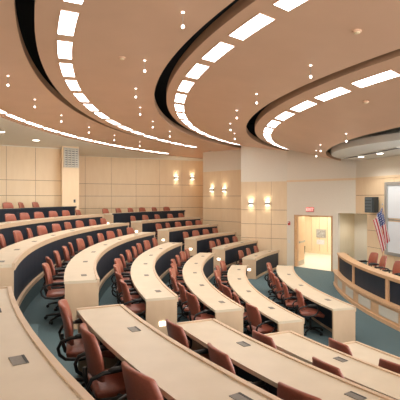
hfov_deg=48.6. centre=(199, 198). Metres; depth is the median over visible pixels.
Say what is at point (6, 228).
desk
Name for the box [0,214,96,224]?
countertop
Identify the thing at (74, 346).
swivel chair
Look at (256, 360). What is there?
desk
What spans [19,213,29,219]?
swivel chair
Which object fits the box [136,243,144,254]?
swivel chair
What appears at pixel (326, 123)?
ceiling
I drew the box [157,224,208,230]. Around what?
countertop
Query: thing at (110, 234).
swivel chair
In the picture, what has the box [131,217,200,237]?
desk
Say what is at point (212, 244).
swivel chair
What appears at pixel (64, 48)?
ceiling light
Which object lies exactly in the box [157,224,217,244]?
desk
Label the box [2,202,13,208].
swivel chair
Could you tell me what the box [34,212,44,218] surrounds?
swivel chair
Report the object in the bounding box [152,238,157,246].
swivel chair
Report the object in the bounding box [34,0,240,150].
ceiling
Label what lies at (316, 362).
swivel chair
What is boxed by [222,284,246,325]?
swivel chair
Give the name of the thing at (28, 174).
wall
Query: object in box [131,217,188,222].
countertop
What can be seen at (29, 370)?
desk
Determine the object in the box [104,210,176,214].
countertop
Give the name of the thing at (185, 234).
swivel chair
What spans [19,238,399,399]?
floor
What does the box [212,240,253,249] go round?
countertop
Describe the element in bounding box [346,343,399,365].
countertop
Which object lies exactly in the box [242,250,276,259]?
countertop
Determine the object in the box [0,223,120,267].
countertop
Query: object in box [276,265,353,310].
countertop
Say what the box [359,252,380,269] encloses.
swivel chair
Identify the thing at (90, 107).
ceiling light
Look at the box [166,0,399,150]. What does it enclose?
ceiling
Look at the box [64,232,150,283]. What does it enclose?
countertop
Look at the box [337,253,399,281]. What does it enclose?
countertop
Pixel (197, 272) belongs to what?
desk
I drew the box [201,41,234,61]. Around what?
ceiling light
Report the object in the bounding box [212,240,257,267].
desk
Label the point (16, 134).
ceiling
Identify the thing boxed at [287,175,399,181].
trim
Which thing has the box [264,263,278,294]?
swivel chair
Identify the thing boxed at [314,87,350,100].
ceiling light
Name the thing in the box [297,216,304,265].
door
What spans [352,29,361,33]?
smoke detector
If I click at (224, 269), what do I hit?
swivel chair
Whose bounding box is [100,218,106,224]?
swivel chair
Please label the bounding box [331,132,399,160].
ceiling
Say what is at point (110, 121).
ceiling light
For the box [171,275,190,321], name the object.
swivel chair
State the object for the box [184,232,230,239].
countertop
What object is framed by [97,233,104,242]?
swivel chair
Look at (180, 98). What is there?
ceiling light
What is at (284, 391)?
swivel chair
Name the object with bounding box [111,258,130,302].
swivel chair
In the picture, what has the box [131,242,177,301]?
countertop
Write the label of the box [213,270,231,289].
swivel chair
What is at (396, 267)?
swivel chair
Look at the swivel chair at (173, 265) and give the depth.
11.37 m
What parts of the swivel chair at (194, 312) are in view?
armrest, backrest, seat, armrest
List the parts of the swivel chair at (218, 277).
backrest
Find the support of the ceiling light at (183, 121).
attached to the ceiling at (273, 62)
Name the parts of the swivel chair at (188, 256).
backrest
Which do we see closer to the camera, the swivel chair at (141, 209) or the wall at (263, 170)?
the wall at (263, 170)
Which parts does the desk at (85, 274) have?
panel, modesty panel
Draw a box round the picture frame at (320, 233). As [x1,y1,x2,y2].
[316,229,325,237]
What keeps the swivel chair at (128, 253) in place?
on the floor at (369, 331)
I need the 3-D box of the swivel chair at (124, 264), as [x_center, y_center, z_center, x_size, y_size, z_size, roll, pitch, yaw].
[-1.658,1.842,10.900,0.644,0.937,0.616,0,0,-11]
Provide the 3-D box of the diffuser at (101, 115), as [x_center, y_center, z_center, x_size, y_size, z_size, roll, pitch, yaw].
[-2.834,-2.406,12.796,0.220,0.051,0.860,0,0,3]
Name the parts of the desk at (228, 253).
panel, modesty panel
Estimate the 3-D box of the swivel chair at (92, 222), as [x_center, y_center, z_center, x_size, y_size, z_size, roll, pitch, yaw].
[-3.621,1.224,15.767,0.644,0.937,0.616,0,0,15]
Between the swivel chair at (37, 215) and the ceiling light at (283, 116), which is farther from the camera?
the swivel chair at (37, 215)
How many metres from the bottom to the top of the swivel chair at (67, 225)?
0.937 m
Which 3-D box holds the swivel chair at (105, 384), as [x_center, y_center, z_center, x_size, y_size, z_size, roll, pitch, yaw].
[-0.711,1.533,3.799,0.644,0.937,0.616,0,0,-26]
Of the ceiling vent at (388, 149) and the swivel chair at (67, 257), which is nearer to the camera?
the swivel chair at (67, 257)
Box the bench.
[333,253,399,331]
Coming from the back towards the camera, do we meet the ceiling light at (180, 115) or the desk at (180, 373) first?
the ceiling light at (180, 115)
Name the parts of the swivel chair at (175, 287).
backrest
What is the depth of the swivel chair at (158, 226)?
18.44 m
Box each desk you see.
[0,206,75,222]
[0,214,103,245]
[0,223,128,306]
[0,286,94,399]
[64,232,154,328]
[76,304,281,399]
[103,210,184,226]
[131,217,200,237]
[131,242,181,335]
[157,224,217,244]
[176,318,395,399]
[182,253,243,332]
[184,232,235,257]
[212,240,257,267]
[227,265,304,335]
[242,250,278,278]
[264,331,399,399]
[276,265,355,342]
[328,341,399,365]
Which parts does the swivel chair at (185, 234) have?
backrest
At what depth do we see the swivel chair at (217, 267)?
12.97 m
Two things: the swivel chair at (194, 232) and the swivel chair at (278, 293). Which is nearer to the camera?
the swivel chair at (278, 293)
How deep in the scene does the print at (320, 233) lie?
23.28 m
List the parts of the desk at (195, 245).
panel, modesty panel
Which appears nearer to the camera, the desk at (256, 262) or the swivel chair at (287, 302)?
the swivel chair at (287, 302)
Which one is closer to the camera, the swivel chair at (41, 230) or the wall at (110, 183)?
the swivel chair at (41, 230)
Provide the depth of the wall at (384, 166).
15.90 m
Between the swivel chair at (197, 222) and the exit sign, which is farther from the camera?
the swivel chair at (197, 222)
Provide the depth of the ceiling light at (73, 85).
9.35 m
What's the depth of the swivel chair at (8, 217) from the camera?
12.79 m
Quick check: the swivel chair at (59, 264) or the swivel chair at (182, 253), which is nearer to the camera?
the swivel chair at (59, 264)
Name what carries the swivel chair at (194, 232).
on the floor at (369, 331)
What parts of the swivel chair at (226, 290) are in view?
backrest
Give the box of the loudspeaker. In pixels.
[365,197,378,212]
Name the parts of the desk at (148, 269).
panel, modesty panel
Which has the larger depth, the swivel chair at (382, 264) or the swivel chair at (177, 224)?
the swivel chair at (177, 224)
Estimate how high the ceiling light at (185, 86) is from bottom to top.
0.094 m
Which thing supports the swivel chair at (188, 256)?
on the floor at (369, 331)
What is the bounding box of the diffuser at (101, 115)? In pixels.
[95,113,107,117]
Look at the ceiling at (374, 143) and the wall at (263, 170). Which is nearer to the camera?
the ceiling at (374, 143)
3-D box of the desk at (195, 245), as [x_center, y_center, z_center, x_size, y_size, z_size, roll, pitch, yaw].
[0.495,1.942,18.945,0.657,0.766,3.866,0,0,29]
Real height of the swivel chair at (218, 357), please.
0.937 m
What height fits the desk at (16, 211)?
0.766 m
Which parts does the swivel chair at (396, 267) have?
backrest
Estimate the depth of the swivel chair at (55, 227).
13.12 m
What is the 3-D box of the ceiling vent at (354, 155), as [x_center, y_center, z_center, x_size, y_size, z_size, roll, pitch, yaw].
[5.172,-1.405,15.062,0.200,0.029,1.000,0,0,-10]
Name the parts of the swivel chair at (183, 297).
backrest, armrest, seat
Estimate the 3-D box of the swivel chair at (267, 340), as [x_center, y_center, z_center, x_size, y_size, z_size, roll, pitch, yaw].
[0.991,2.151,5.694,0.644,0.937,0.616,0,0,-29]
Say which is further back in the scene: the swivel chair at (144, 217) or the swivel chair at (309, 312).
the swivel chair at (144, 217)
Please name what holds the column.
on the floor at (369, 331)
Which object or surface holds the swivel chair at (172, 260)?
on the floor at (369, 331)
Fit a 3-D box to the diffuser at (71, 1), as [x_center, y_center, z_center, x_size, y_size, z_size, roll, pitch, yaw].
[-1.374,-2.406,5.003,0.220,0.051,0.860,0,0,-25]
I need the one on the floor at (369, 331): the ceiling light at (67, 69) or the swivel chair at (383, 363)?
the swivel chair at (383, 363)
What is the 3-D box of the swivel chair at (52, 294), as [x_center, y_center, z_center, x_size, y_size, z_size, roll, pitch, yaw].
[-2.275,1.533,7.307,0.644,0.937,0.616,0,0,-15]
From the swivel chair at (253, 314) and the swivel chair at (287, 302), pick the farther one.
the swivel chair at (287, 302)
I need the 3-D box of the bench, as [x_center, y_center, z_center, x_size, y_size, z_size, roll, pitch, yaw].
[4.668,2.381,11.339,0.943,1.100,7.528,0,0,-3]
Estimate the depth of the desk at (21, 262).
9.18 m
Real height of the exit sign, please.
0.200 m
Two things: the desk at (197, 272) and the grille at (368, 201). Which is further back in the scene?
the grille at (368, 201)
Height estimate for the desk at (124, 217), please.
0.766 m
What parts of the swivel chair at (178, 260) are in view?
backrest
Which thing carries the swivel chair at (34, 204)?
on the floor at (369, 331)
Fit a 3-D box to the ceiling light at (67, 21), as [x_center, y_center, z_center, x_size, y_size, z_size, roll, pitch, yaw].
[-1.815,-2.411,6.059,0.244,0.062,0.884,0,0,-21]
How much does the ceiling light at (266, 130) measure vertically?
0.113 m
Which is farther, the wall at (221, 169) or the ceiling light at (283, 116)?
the wall at (221, 169)
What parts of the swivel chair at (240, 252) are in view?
backrest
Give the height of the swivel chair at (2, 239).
0.937 m
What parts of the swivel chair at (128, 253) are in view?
backrest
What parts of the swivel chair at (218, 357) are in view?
backrest, armrest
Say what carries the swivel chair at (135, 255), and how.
on the floor at (369, 331)
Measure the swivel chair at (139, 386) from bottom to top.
0.937 m
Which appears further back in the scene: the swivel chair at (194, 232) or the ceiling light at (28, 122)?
the swivel chair at (194, 232)
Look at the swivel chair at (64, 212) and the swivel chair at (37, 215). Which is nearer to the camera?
the swivel chair at (37, 215)
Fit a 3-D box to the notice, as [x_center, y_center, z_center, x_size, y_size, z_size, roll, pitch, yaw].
[6.353,2.310,23.332,0.012,0.246,0.455,0,0,-43]
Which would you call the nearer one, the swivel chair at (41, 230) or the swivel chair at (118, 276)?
the swivel chair at (118, 276)
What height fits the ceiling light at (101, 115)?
0.062 m
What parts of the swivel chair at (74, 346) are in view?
backrest, armrest, armrest, seat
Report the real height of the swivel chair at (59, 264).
0.937 m
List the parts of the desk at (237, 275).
modesty panel, panel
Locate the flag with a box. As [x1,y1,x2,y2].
[373,203,389,255]
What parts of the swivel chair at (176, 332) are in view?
backrest, seat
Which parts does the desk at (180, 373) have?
panel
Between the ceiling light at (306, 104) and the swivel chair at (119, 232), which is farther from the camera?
the swivel chair at (119, 232)
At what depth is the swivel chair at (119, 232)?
15.13 m
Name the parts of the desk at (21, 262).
panel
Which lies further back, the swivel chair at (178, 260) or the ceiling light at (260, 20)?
the swivel chair at (178, 260)
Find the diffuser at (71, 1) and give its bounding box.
[64,0,82,3]
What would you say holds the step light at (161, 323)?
attached to the desk at (148, 269)
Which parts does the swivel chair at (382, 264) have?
backrest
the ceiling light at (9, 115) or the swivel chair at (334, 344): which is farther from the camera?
the ceiling light at (9, 115)
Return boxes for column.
[62,146,78,209]
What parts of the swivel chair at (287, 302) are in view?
backrest, armrest, seat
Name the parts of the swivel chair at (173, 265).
backrest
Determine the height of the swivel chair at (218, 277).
0.937 m
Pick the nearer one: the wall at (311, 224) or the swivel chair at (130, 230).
the swivel chair at (130, 230)
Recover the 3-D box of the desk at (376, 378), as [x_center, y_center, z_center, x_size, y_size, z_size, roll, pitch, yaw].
[2.723,2.251,3.657,0.859,0.766,6.130,0,0,-37]
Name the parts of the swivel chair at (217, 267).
backrest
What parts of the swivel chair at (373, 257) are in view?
backrest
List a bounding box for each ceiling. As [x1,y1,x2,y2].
[0,0,207,157]
[0,116,202,158]
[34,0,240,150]
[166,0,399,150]
[255,49,399,160]
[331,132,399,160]
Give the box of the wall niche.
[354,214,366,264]
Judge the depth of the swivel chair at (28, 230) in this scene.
11.11 m
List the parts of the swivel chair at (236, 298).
backrest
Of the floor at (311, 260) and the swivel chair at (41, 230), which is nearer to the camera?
the swivel chair at (41, 230)
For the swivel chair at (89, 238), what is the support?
on the floor at (369, 331)
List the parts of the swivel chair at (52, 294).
backrest, armrest, seat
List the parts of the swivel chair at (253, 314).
backrest, seat, armrest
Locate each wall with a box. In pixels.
[0,145,61,208]
[79,156,202,224]
[203,149,240,241]
[241,123,286,264]
[287,138,355,268]
[298,213,353,258]
[356,127,399,273]
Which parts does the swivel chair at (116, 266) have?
backrest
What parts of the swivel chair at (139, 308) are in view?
backrest, armrest, armrest, seat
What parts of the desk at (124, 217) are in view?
panel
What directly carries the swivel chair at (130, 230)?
on the floor at (369, 331)
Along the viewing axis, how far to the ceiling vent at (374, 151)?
13.76 m
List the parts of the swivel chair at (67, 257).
backrest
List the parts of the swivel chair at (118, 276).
backrest, armrest, seat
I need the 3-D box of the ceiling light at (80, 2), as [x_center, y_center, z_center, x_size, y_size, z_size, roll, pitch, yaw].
[-1.374,-2.411,5.003,0.244,0.062,0.884,0,0,-25]
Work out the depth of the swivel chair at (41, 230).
12.21 m
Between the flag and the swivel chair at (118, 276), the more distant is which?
the flag
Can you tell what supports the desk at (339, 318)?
on the floor at (369, 331)
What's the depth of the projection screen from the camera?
14.91 m
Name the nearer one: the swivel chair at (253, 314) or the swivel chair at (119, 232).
the swivel chair at (253, 314)
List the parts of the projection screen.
panel, panel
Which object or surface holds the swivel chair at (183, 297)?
on the floor at (369, 331)
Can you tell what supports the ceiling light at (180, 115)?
attached to the ceiling at (273, 62)
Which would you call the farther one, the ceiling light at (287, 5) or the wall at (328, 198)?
the wall at (328, 198)
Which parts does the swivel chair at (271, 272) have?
backrest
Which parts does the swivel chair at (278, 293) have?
backrest, seat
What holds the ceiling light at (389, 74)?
attached to the ceiling at (326, 123)
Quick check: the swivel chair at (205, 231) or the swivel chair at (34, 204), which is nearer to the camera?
the swivel chair at (34, 204)
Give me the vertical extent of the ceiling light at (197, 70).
0.094 m
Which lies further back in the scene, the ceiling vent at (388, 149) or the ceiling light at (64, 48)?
the ceiling vent at (388, 149)
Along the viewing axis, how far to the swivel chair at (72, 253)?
10.53 m
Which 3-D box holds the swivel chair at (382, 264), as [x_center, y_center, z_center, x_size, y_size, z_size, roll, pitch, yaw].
[5.012,2.110,12.650,0.644,0.937,0.616,0,0,6]
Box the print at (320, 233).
[317,230,324,236]
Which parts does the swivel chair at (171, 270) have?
backrest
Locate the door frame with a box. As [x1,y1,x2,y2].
[294,215,332,270]
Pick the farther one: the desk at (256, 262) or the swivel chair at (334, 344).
the desk at (256, 262)
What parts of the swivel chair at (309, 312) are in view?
backrest, armrest, seat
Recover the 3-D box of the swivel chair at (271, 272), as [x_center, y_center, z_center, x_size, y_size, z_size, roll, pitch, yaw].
[2.217,2.460,12.004,0.644,0.937,0.616,0,0,1]
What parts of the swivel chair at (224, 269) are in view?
backrest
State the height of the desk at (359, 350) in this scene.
0.754 m
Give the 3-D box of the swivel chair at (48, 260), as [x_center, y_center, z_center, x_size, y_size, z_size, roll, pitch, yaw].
[-2.516,1.533,8.151,0.644,0.937,0.616,0,0,-25]
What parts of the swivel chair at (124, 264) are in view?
backrest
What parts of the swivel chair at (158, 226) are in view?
backrest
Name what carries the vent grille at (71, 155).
attached to the column
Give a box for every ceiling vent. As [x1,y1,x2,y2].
[344,155,362,158]
[358,151,379,154]
[377,147,399,151]
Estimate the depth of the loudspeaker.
15.54 m
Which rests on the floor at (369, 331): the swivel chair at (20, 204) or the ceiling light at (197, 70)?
the swivel chair at (20, 204)
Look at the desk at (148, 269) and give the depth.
8.16 m
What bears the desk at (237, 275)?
on the floor at (369, 331)
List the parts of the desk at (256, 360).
panel, modesty panel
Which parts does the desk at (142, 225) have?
panel, modesty panel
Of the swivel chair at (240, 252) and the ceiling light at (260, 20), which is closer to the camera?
the ceiling light at (260, 20)
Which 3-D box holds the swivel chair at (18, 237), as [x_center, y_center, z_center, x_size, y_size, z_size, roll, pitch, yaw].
[-4.036,1.224,10.373,0.644,0.937,0.616,0,0,-2]
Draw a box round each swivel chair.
[0,234,8,248]
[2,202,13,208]
[5,214,16,221]
[13,230,22,242]
[18,202,24,207]
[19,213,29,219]
[26,228,32,238]
[32,202,39,206]
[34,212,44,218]
[37,225,47,235]
[40,263,64,323]
[43,257,64,310]
[49,211,57,216]
[52,224,61,231]
[53,251,68,299]
[56,299,115,386]
[62,210,69,215]
[62,246,73,271]
[64,222,71,229]
[68,242,78,259]
[73,323,125,399]
[74,238,85,252]
[75,221,83,227]
[87,236,93,246]
[89,219,96,225]
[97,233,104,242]
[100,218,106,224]
[106,231,114,239]
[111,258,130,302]
[111,264,136,292]
[111,272,145,320]
[117,229,122,236]
[117,279,145,316]
[117,361,163,399]
[120,254,132,275]
[125,250,134,271]
[126,227,133,234]
[132,246,138,258]
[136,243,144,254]
[139,207,145,211]
[142,215,148,219]
[143,240,150,251]
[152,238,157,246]
[155,224,161,236]
[165,319,209,359]
[167,268,190,306]
[169,259,182,278]
[169,263,185,285]
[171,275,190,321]
[175,222,181,226]
[175,255,184,274]
[177,282,208,312]
[180,251,188,269]
[181,232,188,245]
[181,292,214,320]
[185,249,192,259]
[192,230,199,236]
[195,220,201,224]
[203,229,208,234]
[207,241,215,252]
[207,343,267,391]
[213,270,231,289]
[214,265,228,284]
[217,276,239,299]
[220,261,228,278]
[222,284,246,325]
[233,292,261,334]
[236,250,243,264]
[243,303,277,333]
[252,330,276,348]
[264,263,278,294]
[267,267,281,301]
[268,271,290,308]
[272,276,297,312]
[277,382,321,399]
[281,282,308,325]
[292,289,324,335]
[312,357,344,378]
[328,338,352,355]
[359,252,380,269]
[369,255,389,272]
[378,358,399,373]
[382,261,399,274]
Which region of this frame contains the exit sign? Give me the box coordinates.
[306,207,313,211]
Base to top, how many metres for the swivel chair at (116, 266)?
0.937 m
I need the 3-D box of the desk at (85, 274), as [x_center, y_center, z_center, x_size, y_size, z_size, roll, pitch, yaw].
[-2.218,1.633,11.649,1.320,0.766,9.870,0,0,0]
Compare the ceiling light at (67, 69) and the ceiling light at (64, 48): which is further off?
the ceiling light at (67, 69)
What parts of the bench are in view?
panel, post, rail, panel, post, panel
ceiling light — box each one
[6,114,25,120]
[25,121,42,126]
[57,9,79,35]
[57,40,72,58]
[59,62,74,76]
[62,0,83,4]
[65,80,81,90]
[73,93,89,101]
[83,104,98,110]
[94,113,109,118]
[106,120,120,124]
[174,93,186,102]
[174,104,184,111]
[176,112,186,118]
[177,80,194,91]
[181,120,192,125]
[185,63,209,78]
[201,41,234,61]
[228,13,275,39]
[263,127,273,133]
[266,120,280,127]
[272,0,307,11]
[275,111,294,120]
[290,100,316,111]
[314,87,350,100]
[350,69,399,87]
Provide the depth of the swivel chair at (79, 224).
14.95 m
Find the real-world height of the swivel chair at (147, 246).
0.937 m
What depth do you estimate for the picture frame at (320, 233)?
23.29 m
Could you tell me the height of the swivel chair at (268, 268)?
0.937 m
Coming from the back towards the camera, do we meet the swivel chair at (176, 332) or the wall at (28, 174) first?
the wall at (28, 174)
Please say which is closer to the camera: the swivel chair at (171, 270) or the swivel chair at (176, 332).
the swivel chair at (176, 332)
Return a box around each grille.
[64,147,78,167]
[365,198,371,211]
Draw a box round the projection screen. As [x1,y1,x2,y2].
[384,182,399,256]
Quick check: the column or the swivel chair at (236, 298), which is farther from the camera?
the column
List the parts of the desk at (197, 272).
modesty panel, panel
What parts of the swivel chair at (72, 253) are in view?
backrest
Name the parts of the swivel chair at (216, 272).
backrest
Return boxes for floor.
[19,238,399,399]
[296,252,330,270]
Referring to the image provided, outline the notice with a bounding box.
[317,239,323,244]
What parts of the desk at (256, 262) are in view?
panel, modesty panel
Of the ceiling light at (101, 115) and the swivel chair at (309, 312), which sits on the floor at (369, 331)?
the swivel chair at (309, 312)
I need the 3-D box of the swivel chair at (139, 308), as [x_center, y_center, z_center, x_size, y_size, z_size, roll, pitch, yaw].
[-1.047,1.842,7.514,0.644,0.937,0.616,0,0,-19]
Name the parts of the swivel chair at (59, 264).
backrest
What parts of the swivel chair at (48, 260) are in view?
backrest, seat, armrest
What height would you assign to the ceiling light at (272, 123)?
0.113 m
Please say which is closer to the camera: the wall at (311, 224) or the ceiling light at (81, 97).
the ceiling light at (81, 97)
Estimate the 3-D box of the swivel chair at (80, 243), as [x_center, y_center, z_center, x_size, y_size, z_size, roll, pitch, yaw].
[-2.926,1.533,11.651,0.644,0.937,0.616,0,0,5]
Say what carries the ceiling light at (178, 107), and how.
attached to the ceiling at (273, 62)
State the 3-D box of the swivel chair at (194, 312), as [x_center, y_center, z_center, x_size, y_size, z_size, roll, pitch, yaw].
[0.061,2.151,8.020,0.644,0.937,0.616,0,0,-25]
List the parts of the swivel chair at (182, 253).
backrest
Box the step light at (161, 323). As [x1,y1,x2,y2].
[159,321,165,325]
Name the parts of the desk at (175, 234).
panel, modesty panel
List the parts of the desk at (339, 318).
modesty panel, panel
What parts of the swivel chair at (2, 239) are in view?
backrest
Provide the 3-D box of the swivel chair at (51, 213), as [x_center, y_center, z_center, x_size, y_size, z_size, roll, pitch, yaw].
[-4.931,0.915,15.424,0.644,0.937,0.616,0,0,21]
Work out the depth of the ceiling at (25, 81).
11.40 m
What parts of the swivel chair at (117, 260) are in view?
backrest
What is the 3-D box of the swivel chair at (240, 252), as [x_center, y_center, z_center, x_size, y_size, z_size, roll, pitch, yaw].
[1.765,2.460,16.778,0.644,0.937,0.616,0,0,26]
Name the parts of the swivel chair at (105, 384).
backrest, armrest, armrest, seat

